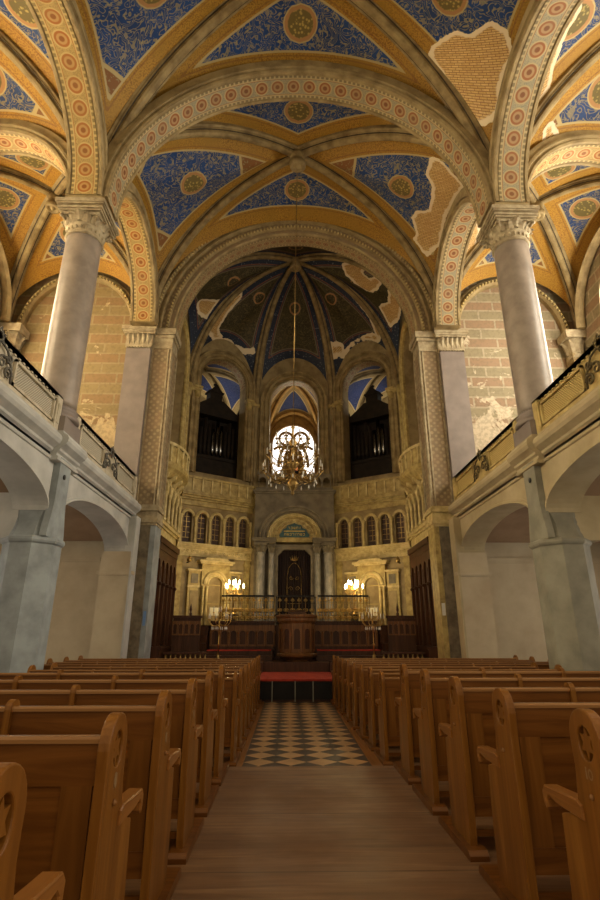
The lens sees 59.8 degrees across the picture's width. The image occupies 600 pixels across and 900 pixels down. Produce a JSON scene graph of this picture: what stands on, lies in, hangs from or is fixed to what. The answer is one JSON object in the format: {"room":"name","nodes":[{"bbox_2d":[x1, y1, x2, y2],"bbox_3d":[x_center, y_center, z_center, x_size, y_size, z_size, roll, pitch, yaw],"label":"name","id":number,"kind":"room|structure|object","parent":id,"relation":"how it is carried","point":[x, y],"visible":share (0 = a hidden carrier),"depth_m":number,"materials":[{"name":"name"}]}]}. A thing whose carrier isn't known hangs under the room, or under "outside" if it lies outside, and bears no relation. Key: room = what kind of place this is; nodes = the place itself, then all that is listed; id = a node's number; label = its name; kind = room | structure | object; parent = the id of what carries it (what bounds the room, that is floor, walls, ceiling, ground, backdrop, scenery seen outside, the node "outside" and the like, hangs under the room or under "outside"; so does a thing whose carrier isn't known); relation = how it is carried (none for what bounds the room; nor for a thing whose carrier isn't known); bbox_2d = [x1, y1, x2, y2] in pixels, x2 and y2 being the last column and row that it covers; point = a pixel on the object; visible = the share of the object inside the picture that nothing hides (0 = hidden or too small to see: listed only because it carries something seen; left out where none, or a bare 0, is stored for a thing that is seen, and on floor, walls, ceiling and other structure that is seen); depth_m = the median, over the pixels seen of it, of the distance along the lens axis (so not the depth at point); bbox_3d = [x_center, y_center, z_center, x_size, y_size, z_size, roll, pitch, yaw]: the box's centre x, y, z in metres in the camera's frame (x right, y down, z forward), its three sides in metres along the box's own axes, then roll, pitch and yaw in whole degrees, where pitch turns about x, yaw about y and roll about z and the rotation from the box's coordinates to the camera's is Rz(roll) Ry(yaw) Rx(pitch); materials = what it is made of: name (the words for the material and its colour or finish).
{"room":"house of worship","nodes":[
{"label":"house of worship","id":0,"kind":"room"},
{"bbox_2d":[0,277,17,322],"bbox_3d":[-10.671,-2.191,12.258,0.500,15.600,12.100,0,-20,-1],"label":"wall","id":1,"kind":"structure","parent":0,"point":[11,321],"depth_m":18.40,"materials":[{"name":"beige paint"}]},
{"bbox_2d":[0,272,130,663],"bbox_3d":[-8.548,-0.228,17.797,5.000,15.600,0.440,0,-20,-1],"label":"wall","id":2,"kind":"structure","parent":0,"point":[71,624],"depth_m":18.16,"materials":[{"name":"beige brick"}]},
{"bbox_2d":[0,380,140,657],"bbox_3d":[-7.617,2.515,10.660,5.610,5.660,11.900,0,-20,-1],"label":"wall","id":3,"kind":"structure","parent":0,"point":[97,508],"depth_m":13.00,"materials":[{"name":"paint"}]},
{"bbox_2d":[0,322,29,352],"bbox_3d":[-10.238,-1.326,17.691,0.970,6.400,0.970,0,-20,-1],"label":"corner respond","id":4,"kind":"object","parent":3,"relation":"on","point":[16,333],"visible":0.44,"depth_m":18.35,"materials":[{"name":"stone"}]},
{"bbox_2d":[0,326,62,429],"bbox_3d":[-5.137,-1.668,8.671,0.267,0.898,5.210,0,-20,-1],"label":"parapet","id":5,"kind":"object","parent":3,"relation":"on","point":[16,371],"visible":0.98,"depth_m":9.77,"materials":[{"name":"stone"}]},
{"bbox_2d":[41,195,119,443],"bbox_3d":[-5.415,-3.240,12.411,1.290,6.360,1.290,0,-20,-1],"label":"column","id":6,"kind":"structure","parent":3,"relation":"on","point":[89,223],"depth_m":12.21,"materials":[{"name":"stone"}]},
{"bbox_2d":[77,414,137,498],"bbox_3d":[-5.266,0.319,14.278,0.267,0.898,5.110,0,-20,-1],"label":"parapet","id":7,"kind":"object","parent":3,"relation":"on","point":[105,457],"visible":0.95,"depth_m":13.97,"materials":[{"name":"stone"}]},
{"bbox_2d":[161,312,192,545],"bbox_3d":[-5.118,0.178,20.141,0.860,14.800,3.900,0,-20,-1],"label":"wall","id":8,"kind":"structure","parent":0,"point":[170,531],"depth_m":21.89,"materials":[{"name":"stone"}]},
{"bbox_2d":[167,441,189,505],"bbox_3d":[-4.617,0.990,19.812,0.660,1.750,3.200,0,-20,-1],"label":"balcony","id":9,"kind":"object","parent":8,"relation":"attached to","point":[179,459],"visible":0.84,"depth_m":19.24,"materials":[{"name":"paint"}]},
{"bbox_2d":[173,339,259,620],"bbox_3d":[-3.599,1.298,22.852,3.865,14.500,0.870,13,-23,-33],"label":"wall","id":10,"kind":"structure","parent":0,"point":[217,511],"depth_m":22.47,"materials":[{"name":"stone"}]},
{"bbox_2d":[185,558,241,624],"bbox_3d":[-3.435,5.796,21.008,2.440,2.810,0.335,13,-23,-33],"label":"wall aedicule","id":11,"kind":"structure","parent":10,"relation":"attached to","point":[205,585],"depth_m":21.00,"materials":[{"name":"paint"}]},
{"bbox_2d":[209,607,218,615],"bbox_3d":[-3.345,6.292,20.328,0.400,0.300,0.040,13,-23,-33],"label":"paper","id":12,"kind":"object","parent":11,"relation":"in","point":[216,610],"visible":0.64,"depth_m":20.30,"materials":[{"name":"beige paper"}]},
{"bbox_2d":[200,364,239,415],"bbox_3d":[-4.836,-1.126,25.590,5.200,8.500,3.812,13,-23,-33],"label":"vaulted ceiling","id":13,"kind":"structure","parent":0,"point":[212,374],"depth_m":27.28,"materials":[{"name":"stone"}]},
{"bbox_2d":[195,384,238,478],"bbox_3d":[-4.229,-0.488,24.442,2.867,5.610,1.070,13,-23,-33],"label":"pipe organ","id":14,"kind":"object","parent":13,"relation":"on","point":[217,442],"visible":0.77,"depth_m":24.30,"materials":[{"name":"brown wood"}]},
{"bbox_2d":[249,358,336,620],"bbox_3d":[-0.284,1.670,23.899,3.700,14.500,0.730,0,-20,-1],"label":"wall","id":15,"kind":"structure","parent":0,"point":[279,376],"depth_m":24.81,"materials":[{"name":"stone"}]},
{"bbox_2d":[168,625,418,701],"bbox_3d":[-0.195,6.948,17.659,9.800,1.980,8.070,0,-20,-1],"label":"stage platform","id":16,"kind":"structure","parent":0,"point":[281,680],"depth_m":16.47,"materials":[{"name":"brown wood"}]},
{"bbox_2d":[150,535,179,657],"bbox_3d":[-4.641,5.234,18.254,0.550,3.950,3.220,0,-20,-1],"label":"stall","id":17,"kind":"object","parent":16,"relation":"on","point":[166,588],"visible":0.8,"depth_m":18.18,"materials":[{"name":"brown wood"}]},
{"bbox_2d":[164,652,208,657],"bbox_3d":[-3.621,6.577,16.581,1.360,0.300,0.360,0,-20,-1],"label":"bench","id":18,"kind":"object","parent":16,"relation":"on","point":[165,653],"visible":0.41,"depth_m":16.46,"materials":[{"name":"brown wood"}]},
{"bbox_2d":[171,603,202,657],"bbox_3d":[-3.806,6.079,17.496,1.000,1.850,0.200,0,-20,-1],"label":"screen","id":19,"kind":"object","parent":16,"relation":"on","point":[186,629],"visible":0.99,"depth_m":17.40,"materials":[{"name":"brown wood"}]},
{"bbox_2d":[199,627,208,657],"bbox_3d":[-3.730,6.817,18.425,0.840,1.080,1.140,0,-20,-1],"label":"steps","id":20,"kind":"structure","parent":16,"relation":"on","point":[204,633],"depth_m":18.49,"materials":[{"name":"brown wood"}]},
{"bbox_2d":[208,606,231,657],"bbox_3d":[-2.569,5.864,16.667,0.754,1.700,0.772,0,-20,-1],"label":"candelabrum","id":21,"kind":"object","parent":16,"relation":"on","point":[220,610],"visible":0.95,"depth_m":16.72,"materials":[{"name":"gold metal"}]},
{"bbox_2d":[209,621,275,649],"bbox_3d":[-2.067,6.697,18.835,2.372,1.000,0.280,0,-20,-1],"label":"wooden balustrade","id":22,"kind":"object","parent":16,"relation":"on","point":[238,634],"visible":0.93,"depth_m":18.79,"materials":[{"name":"brown wood"}]},
{"bbox_2d":[220,595,275,620],"bbox_3d":[-1.962,5.989,19.534,2.090,1.080,0.080,0,-20,-1],"label":"railing","id":23,"kind":"object","parent":16,"relation":"on","point":[226,596],"visible":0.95,"depth_m":19.53,"materials":[{"name":"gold metal"}]},
{"bbox_2d":[252,470,336,624],"bbox_3d":[-0.239,4.039,22.322,3.640,6.620,1.002,0,-20,-1],"label":"altar","id":24,"kind":"object","parent":16,"relation":"on","point":[307,515],"visible":0.87,"depth_m":22.43,"materials":[{"name":"grey stone"}]},
{"bbox_2d":[277,550,310,624],"bbox_3d":[-0.248,5.816,22.128,1.400,3.140,0.070,0,-20,-1],"label":"curtain","id":25,"kind":"object","parent":24,"relation":"hanging from","point":[294,566],"depth_m":22.26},
{"bbox_2d":[275,595,315,623],"bbox_3d":[-0.157,6.002,19.570,1.520,1.080,0.080,0,-20,-1],"label":"gate","id":26,"kind":"object","parent":16,"relation":"on","point":[279,596],"visible":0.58,"depth_m":19.65,"materials":[{"name":"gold metal"}]},
{"bbox_2d":[276,610,316,661],"bbox_3d":[-0.107,6.214,17.533,1.400,1.620,1.332,0,-20,-1],"label":"pulpit","id":27,"kind":"object","parent":16,"relation":"on","point":[296,628],"visible":1,"depth_m":17.09,"materials":[{"name":"brown wood"}]},
{"bbox_2d":[316,595,370,620],"bbox_3d":[1.628,6.015,19.607,2.050,1.080,0.080,0,-20,-1],"label":"railing","id":28,"kind":"object","parent":16,"relation":"on","point":[334,610],"visible":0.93,"depth_m":19.61,"materials":[{"name":"gold metal"}]},
{"bbox_2d":[314,621,377,649],"bbox_3d":[1.632,6.723,18.910,2.372,1.000,0.280,0,-20,-1],"label":"wooden balustrade","id":29,"kind":"object","parent":16,"relation":"on","point":[328,634],"visible":0.88,"depth_m":18.87,"materials":[{"name":"brown wood"}]},
{"bbox_2d":[361,606,384,657],"bbox_3d":[2.369,5.900,16.768,0.754,1.700,0.772,0,-20,-1],"label":"candelabrum","id":30,"kind":"object","parent":16,"relation":"on","point":[372,618],"visible":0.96,"depth_m":16.84,"materials":[{"name":"gold metal"}]},
{"bbox_2d":[378,627,388,657],"bbox_3d":[3.308,6.867,18.569,0.840,1.080,1.140,0,-20,-1],"label":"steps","id":31,"kind":"structure","parent":16,"relation":"on","point":[383,633],"depth_m":18.62,"materials":[{"name":"brown wood"}]},
{"bbox_2d":[386,605,416,657],"bbox_3d":[3.432,6.131,17.644,1.000,1.850,0.200,0,-20,-1],"label":"screen","id":32,"kind":"object","parent":16,"relation":"on","point":[401,629],"visible":0.99,"depth_m":17.55,"materials":[{"name":"brown wood"}]},
{"bbox_2d":[380,652,424,657],"bbox_3d":[3.277,6.627,16.722,1.360,0.300,0.360,0,-20,-1],"label":"bench","id":33,"kind":"object","parent":16,"relation":"on","point":[383,653],"visible":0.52,"depth_m":16.59,"materials":[{"name":"brown wood"}]},
{"bbox_2d":[407,536,437,657],"bbox_3d":[4.247,5.298,18.436,0.550,3.950,3.220,0,-20,-1],"label":"stall","id":34,"kind":"object","parent":16,"relation":"on","point":[419,554],"visible":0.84,"depth_m":18.35,"materials":[{"name":"brown wood"}]},
{"bbox_3d":[2.066,6.453,19.780,0.280,0.370,0.280,0,-20,-1],"label":"pedestal","id":35,"kind":"object","parent":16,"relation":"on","visible":0},
{"bbox_2d":[345,579,362,614],"bbox_3d":[2.100,5.658,20.063,0.721,1.318,0.755,0,-20,-1],"label":"candelabrum","id":36,"kind":"object","parent":35,"relation":"on","point":[353,589],"visible":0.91,"depth_m":20.12,"materials":[{"name":"gold metal"}]},
{"bbox_3d":[-2.533,6.420,19.686,0.280,0.370,0.280,0,-20,-1],"label":"pedestal","id":37,"kind":"object","parent":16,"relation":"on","visible":0},
{"bbox_2d":[225,579,243,614],"bbox_3d":[-2.498,5.625,19.969,0.721,1.318,0.755,0,-20,-1],"label":"candelabrum","id":38,"kind":"object","parent":37,"relation":"on","point":[235,584],"visible":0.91,"depth_m":20.04,"materials":[{"name":"gold metal"}]},
{"bbox_2d":[269,386,317,471],"bbox_3d":[-0.327,-0.677,26.856,5.200,8.500,3.623,0,-20,-1],"label":"vaulted ceiling","id":39,"kind":"structure","parent":0,"point":[305,404],"depth_m":28.25,"materials":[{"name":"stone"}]},
{"bbox_2d":[269,423,316,473],"bbox_3d":[-0.354,0.347,27.816,2.520,3.810,0.210,0,-20,-1],"label":"window","id":40,"kind":"structure","parent":39,"relation":"in","point":[281,431],"depth_m":28.02,"materials":[{"name":"glass"}]},
{"bbox_2d":[158,221,432,336],"bbox_3d":[-0.148,-7.125,20.339,11.800,6.500,1.020,0,-20,-1],"label":"arch","id":41,"kind":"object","parent":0,"point":[186,279],"depth_m":20.27,"materials":[{"name":"stone"}]},
{"bbox_2d":[0,0,599,404],"bbox_3d":[-0.162,-7.188,21.051,22.000,6.905,25.120,0,-20,-1],"label":"ceiling","id":42,"kind":"structure","parent":0,"point":[400,125],"depth_m":15.04,"materials":[{"name":"stone"}]},
{"bbox_2d":[261,191,323,494],"bbox_3d":[-0.197,-4.114,15.812,1.700,11.300,1.700,0,-20,-1],"label":"chandelier","id":43,"kind":"object","parent":42,"relation":"hanging from","point":[292,463],"visible":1,"depth_m":14.10,"materials":[{"name":"gold metal"}]},
{"bbox_2d":[236,702,382,766],"bbox_3d":[0.030,5.208,9.727,2.040,0.062,8.090,0,-20,-1],"label":"floor","id":44,"kind":"structure","parent":0,"point":[285,733],"depth_m":8.69,"materials":[{"name":"tile"}]},
{"bbox_2d":[212,702,419,765],"bbox_3d":[-0.020,5.186,9.707,9.800,0.030,8.040,0,-20,-1],"label":"boards","id":45,"kind":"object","parent":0,"point":[390,748],"depth_m":7.75,"materials":[{"name":"brown wood"}]},
{"bbox_2d":[27,665,249,739],"bbox_3d":[-2.784,4.352,9.091,3.795,1.150,0.780,0,-20,-1],"label":"pew","id":46,"kind":"object","parent":45,"relation":"on","point":[32,668],"visible":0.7,"depth_m":8.99,"materials":[{"name":"brown wood"}]},
{"bbox_2d":[43,660,255,721],"bbox_3d":[-3.259,4.963,10.816,4.665,1.150,0.780,0,-20,-1],"label":"pew","id":47,"kind":"object","parent":45,"relation":"on","point":[46,666],"visible":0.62,"depth_m":10.72,"materials":[{"name":"brown wood"}]},
{"bbox_2d":[50,662,252,729],"bbox_3d":[-2.804,4.659,9.957,3.795,1.150,0.780,0,-20,-1],"label":"pew","id":48,"kind":"object","parent":45,"relation":"on","point":[54,666],"visible":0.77,"depth_m":9.86,"materials":[{"name":"brown wood"}]},
{"bbox_2d":[46,658,257,714],"bbox_3d":[-3.279,5.271,11.682,4.665,1.150,0.780,0,-20,-1],"label":"pew","id":49,"kind":"object","parent":45,"relation":"on","point":[49,661],"visible":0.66,"depth_m":11.59,"materials":[{"name":"brown wood"}]},
{"bbox_2d":[63,656,259,709],"bbox_3d":[-3.299,5.578,12.549,4.665,1.150,0.780,0,-20,-1],"label":"pew","id":50,"kind":"object","parent":45,"relation":"on","point":[66,659],"visible":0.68,"depth_m":12.45,"materials":[{"name":"brown wood"}]},
{"bbox_2d":[78,655,261,704],"bbox_3d":[-3.319,5.885,13.416,4.665,1.150,0.780,0,-20,-1],"label":"pew","id":51,"kind":"object","parent":45,"relation":"on","point":[80,657],"visible":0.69,"depth_m":13.32,"materials":[{"name":"brown wood"}]},
{"bbox_2d":[223,672,240,766],"bbox_3d":[-3.179,3.734,7.348,4.665,1.150,0.780,0,-20,-1],"label":"pew","id":52,"kind":"object","parent":45,"relation":"on","point":[231,684],"visible":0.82,"depth_m":7.17,"materials":[{"name":"brown wood"}]},
{"bbox_2d":[225,668,245,751],"bbox_3d":[-3.199,4.042,8.215,4.665,1.150,0.780,0,-20,-1],"label":"pew","id":53,"kind":"object","parent":45,"relation":"on","point":[241,742],"visible":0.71,"depth_m":8.10,"materials":[{"name":"brown wood"}]},
{"bbox_2d":[364,668,399,750],"bbox_3d":[3.472,4.090,8.351,4.845,1.150,0.780,0,-20,-1],"label":"pew","id":54,"kind":"object","parent":45,"relation":"on","point":[373,678],"visible":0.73,"depth_m":8.13,"materials":[{"name":"brown wood"}]},
{"bbox_2d":[374,671,400,765],"bbox_3d":[3.514,3.783,7.484,4.845,1.150,0.780,0,-20,-1],"label":"pew","id":55,"kind":"object","parent":45,"relation":"on","point":[389,687],"visible":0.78,"depth_m":7.22,"materials":[{"name":"brown wood"}]},
{"bbox_2d":[330,655,518,704],"bbox_3d":[3.220,5.932,13.550,4.845,1.150,0.780,0,-20,-1],"label":"pew","id":56,"kind":"object","parent":45,"relation":"on","point":[515,657],"visible":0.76,"depth_m":13.45,"materials":[{"name":"brown wood"}]},
{"bbox_2d":[334,656,534,709],"bbox_3d":[3.262,5.625,12.683,4.845,1.150,0.780,0,-20,-1],"label":"pew","id":57,"kind":"object","parent":45,"relation":"on","point":[338,662],"visible":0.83,"depth_m":12.58,"materials":[{"name":"brown wood"}]},
{"bbox_2d":[338,658,548,714],"bbox_3d":[3.304,5.318,11.817,4.845,1.150,0.780,0,-20,-1],"label":"pew","id":58,"kind":"object","parent":45,"relation":"on","point":[342,677],"visible":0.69,"depth_m":11.70,"materials":[{"name":"brown wood"}]},
{"bbox_2d":[349,662,538,729],"bbox_3d":[2.763,4.699,10.071,3.595,1.150,0.780,0,-20,-1],"label":"pew","id":59,"kind":"object","parent":45,"relation":"on","point":[355,683],"visible":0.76,"depth_m":9.96,"materials":[{"name":"brown wood"}]},
{"bbox_2d":[343,660,549,721],"bbox_3d":[3.346,5.011,10.950,4.845,1.150,0.780,0,-20,-1],"label":"pew","id":60,"kind":"object","parent":45,"relation":"on","point":[348,680],"visible":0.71,"depth_m":10.84,"materials":[{"name":"brown wood"}]},
{"bbox_2d":[356,664,561,739],"bbox_3d":[2.805,4.392,9.205,3.595,1.150,0.780,0,-20,-1],"label":"pew","id":61,"kind":"object","parent":45,"relation":"on","point":[363,673],"visible":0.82,"depth_m":9.08,"materials":[{"name":"brown wood"}]},
{"bbox_2d":[125,766,570,899],"bbox_3d":[0.158,2.348,2.015,9.800,0.240,8.360,0,-20,-1],"label":"wooden floor","id":62,"kind":"structure","parent":0,"point":[268,832],"depth_m":3.75,"materials":[{"name":"brown wood"}]},
{"bbox_2d":[0,762,64,899],"bbox_3d":[-2.618,1.368,1.270,3.845,1.110,0.780,0,-20,-1],"label":"pew","id":63,"kind":"object","parent":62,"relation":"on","point":[48,885],"visible":1,"depth_m":1.35,"materials":[{"name":"brown wood"}]},
{"bbox_2d":[0,712,143,899],"bbox_3d":[-2.638,1.682,2.155,3.845,1.110,0.780,0,-20,-1],"label":"pew","id":64,"kind":"object","parent":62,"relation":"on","point":[76,823],"visible":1,"depth_m":2.05,"materials":[{"name":"brown wood"}]},
{"bbox_2d":[0,690,180,899],"bbox_3d":[-2.659,1.997,3.046,3.845,1.110,0.780,0,-20,-1],"label":"pew","id":65,"kind":"object","parent":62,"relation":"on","point":[150,759],"visible":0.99,"depth_m":2.95,"materials":[{"name":"brown wood"}]},
{"bbox_2d":[0,678,203,864],"bbox_3d":[-2.679,2.313,3.937,3.845,1.110,0.780,0,-20,-1],"label":"pew","id":66,"kind":"object","parent":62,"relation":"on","point":[185,734],"visible":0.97,"depth_m":3.84,"materials":[{"name":"brown wood"}]},
{"bbox_2d":[0,670,218,816],"bbox_3d":[-2.700,2.629,4.827,3.845,1.110,0.780,0,-20,-1],"label":"pew","id":67,"kind":"object","parent":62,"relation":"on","point":[206,715],"visible":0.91,"depth_m":4.74,"materials":[{"name":"brown wood"}]},
{"bbox_2d":[0,665,228,785],"bbox_3d":[-2.720,2.944,5.718,3.845,1.110,0.780,0,-20,-1],"label":"pew","id":68,"kind":"object","parent":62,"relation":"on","point":[220,703],"visible":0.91,"depth_m":5.62,"materials":[{"name":"brown wood"}]},
{"bbox_2d":[394,664,599,784],"bbox_3d":[3.003,2.981,5.836,3.845,1.120,0.780,0,-20,-1],"label":"pew","id":69,"kind":"object","parent":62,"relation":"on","point":[410,698],"visible":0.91,"depth_m":5.70,"materials":[{"name":"brown wood"}]},
{"bbox_2d":[412,669,599,815],"bbox_3d":[3.024,2.665,4.946,3.845,1.120,0.780,0,-20,-1],"label":"pew","id":70,"kind":"object","parent":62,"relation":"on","point":[434,710],"visible":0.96,"depth_m":4.77,"materials":[{"name":"brown wood"}]},
{"bbox_2d":[438,676,599,861],"bbox_3d":[3.044,2.350,4.055,3.845,1.120,0.780,0,-20,-1],"label":"pew","id":71,"kind":"object","parent":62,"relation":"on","point":[471,726],"visible":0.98,"depth_m":3.86,"materials":[{"name":"brown wood"}]},
{"bbox_2d":[477,688,599,899],"bbox_3d":[3.065,2.034,3.164,3.845,1.120,0.780,0,-20,-1],"label":"pew","id":72,"kind":"object","parent":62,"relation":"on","point":[533,750],"visible":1,"depth_m":2.96,"materials":[{"name":"brown wood"}]},
{"bbox_2d":[542,708,599,899],"bbox_3d":[3.085,1.718,2.274,3.845,1.120,0.780,0,-20,-1],"label":"pew","id":73,"kind":"object","parent":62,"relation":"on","point":[581,824],"visible":1,"depth_m":2.23,"materials":[{"name":"brown wood"}]},
{"bbox_2d":[348,366,387,416],"bbox_3d":[4.235,-1.061,25.775,5.200,8.500,3.812,-12,-23,30],"label":"vaulted ceiling","id":74,"kind":"structure","parent":0,"point":[365,378],"depth_m":27.47,"materials":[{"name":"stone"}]},
{"bbox_2d":[349,385,391,479],"bbox_3d":[3.667,-0.431,24.603,2.867,5.610,1.070,-12,-23,30],"label":"pipe organ","id":75,"kind":"object","parent":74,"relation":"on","point":[369,427],"visible":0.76,"depth_m":24.43,"materials":[{"name":"brown wood"}]},
{"bbox_2d":[328,341,412,620],"bbox_3d":[3.076,1.347,22.988,3.865,14.500,0.870,-12,-23,30],"label":"wall","id":76,"kind":"structure","parent":0,"point":[370,513],"depth_m":22.58,"materials":[{"name":"stone"}]},
{"bbox_2d":[344,558,401,624],"bbox_3d":[2.922,5.842,21.138,2.440,2.810,0.335,-12,-23,30],"label":"aedicule","id":77,"kind":"object","parent":76,"relation":"attached to","point":[382,585],"depth_m":21.14,"materials":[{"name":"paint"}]},
{"bbox_2d":[368,608,377,615],"bbox_3d":[2.853,6.337,20.455,0.400,0.300,0.040,-12,-23,30],"label":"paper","id":78,"kind":"object","parent":77,"relation":"in","point":[376,613],"visible":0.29,"depth_m":20.40,"materials":[{"name":"beige paper"}]},
{"bbox_2d":[396,313,427,546],"bbox_3d":[4.720,0.250,20.342,0.860,14.800,3.900,0,-20,-1],"label":"wall","id":79,"kind":"structure","parent":0,"point":[416,521],"depth_m":22.06,"materials":[{"name":"stone"}]},
{"bbox_2d":[398,443,422,506],"bbox_3d":[4.221,1.054,19.992,0.660,1.750,3.200,0,-20,-1],"label":"balcony","id":80,"kind":"object","parent":79,"relation":"attached to","point":[409,461],"visible":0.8,"depth_m":19.41,"materials":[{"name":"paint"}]},
{"bbox_2d":[448,384,599,657],"bbox_3d":[7.570,2.625,10.970,5.610,5.660,11.900,0,-20,-1],"label":"wall","id":81,"kind":"structure","parent":0,"point":[494,509],"depth_m":12.87,"materials":[{"name":"beige paint"}]},
{"bbox_2d":[452,417,516,500],"bbox_3d":[5.105,0.394,14.489,0.267,0.898,5.110,0,-20,-1],"label":"parapet","id":82,"kind":"object","parent":81,"relation":"on","point":[493,454],"visible":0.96,"depth_m":14.12,"materials":[{"name":"beige stone"}]},
{"bbox_2d":[476,202,552,446],"bbox_3d":[5.382,-3.162,12.631,1.290,6.360,1.290,0,-20,-1],"label":"column","id":83,"kind":"structure","parent":81,"relation":"on","point":[506,229],"depth_m":12.43,"materials":[{"name":"stone"}]},
{"bbox_2d":[532,333,599,433],"bbox_3d":[5.234,-1.593,8.883,0.267,0.898,5.210,0,-20,-1],"label":"parapet","id":84,"kind":"object","parent":81,"relation":"on","point":[582,376],"visible":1,"depth_m":9.94,"materials":[{"name":"beige stone"}]},
{"bbox_2d":[557,329,586,367],"bbox_3d":[9.957,-1.180,18.104,0.970,6.400,0.970,0,-20,-1],"label":"corner respond","id":85,"kind":"object","parent":81,"relation":"on","point":[572,341],"visible":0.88,"depth_m":18.74,"materials":[{"name":"stone"}]},
{"bbox_2d":[460,277,599,660],"bbox_3d":[8.248,-0.106,18.140,5.000,15.600,0.440,0,-20,-1],"label":"wall","id":86,"kind":"structure","parent":0,"point":[513,582],"depth_m":18.30,"materials":[{"name":"brick"}]},
{"bbox_2d":[569,245,599,351],"bbox_3d":[10.624,-2.037,12.692,0.500,15.600,12.100,0,-20,-1],"label":"wall","id":87,"kind":"structure","parent":0,"point":[592,291],"depth_m":18.34,"materials":[{"name":"paint"}]},
{"bbox_3d":[-0.093,6.457,12.831,22.000,0.280,31.500,0,-20,-1],"label":"floor","id":88,"kind":"structure","parent":0,"visible":0},
{"bbox_2d":[0,457,71,672],"bbox_3d":[-5.450,2.664,10.317,1.170,5.150,1.100,0,-20,-1],"label":"pier","id":89,"kind":"object","parent":88,"relation":"on","point":[30,554],"visible":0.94,"depth_m":10.02,"materials":[{"name":"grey stone"}]},
{"bbox_2d":[114,325,180,657],"bbox_3d":[-5.405,1.415,17.120,1.880,12.050,1.215,0,-20,-1],"label":"pier","id":90,"kind":"object","parent":88,"relation":"on","point":[145,411],"visible":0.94,"depth_m":17.48,"materials":[{"name":"stone"}]},
{"bbox_2d":[142,611,145,625],"bbox_3d":[-4.660,5.036,15.618,0.080,0.420,0.020,0,-20,-1],"label":"sign","id":91,"kind":"object","parent":90,"relation":"attached to","point":[144,612],"visible":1,"depth_m":15.61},
{"bbox_2d":[409,329,475,657],"bbox_3d":[5.112,1.491,17.335,1.880,12.050,1.215,0,-20,-1],"label":"pier","id":92,"kind":"object","parent":88,"relation":"on","point":[446,435],"visible":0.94,"depth_m":17.68,"materials":[{"name":"stone"}]},
{"bbox_2d":[442,603,445,614],"bbox_3d":[4.378,4.847,15.892,0.100,0.360,0.020,0,-20,-1],"label":"sign","id":93,"kind":"object","parent":92,"relation":"attached to","point":[443,604],"visible":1,"depth_m":15.88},
{"bbox_2d":[522,461,599,670],"bbox_3d":[5.417,2.743,10.539,1.170,5.150,1.100,0,-20,-1],"label":"pier","id":94,"kind":"object","parent":88,"relation":"on","point":[569,600],"visible":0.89,"depth_m":10.21,"materials":[{"name":"grey stone"}]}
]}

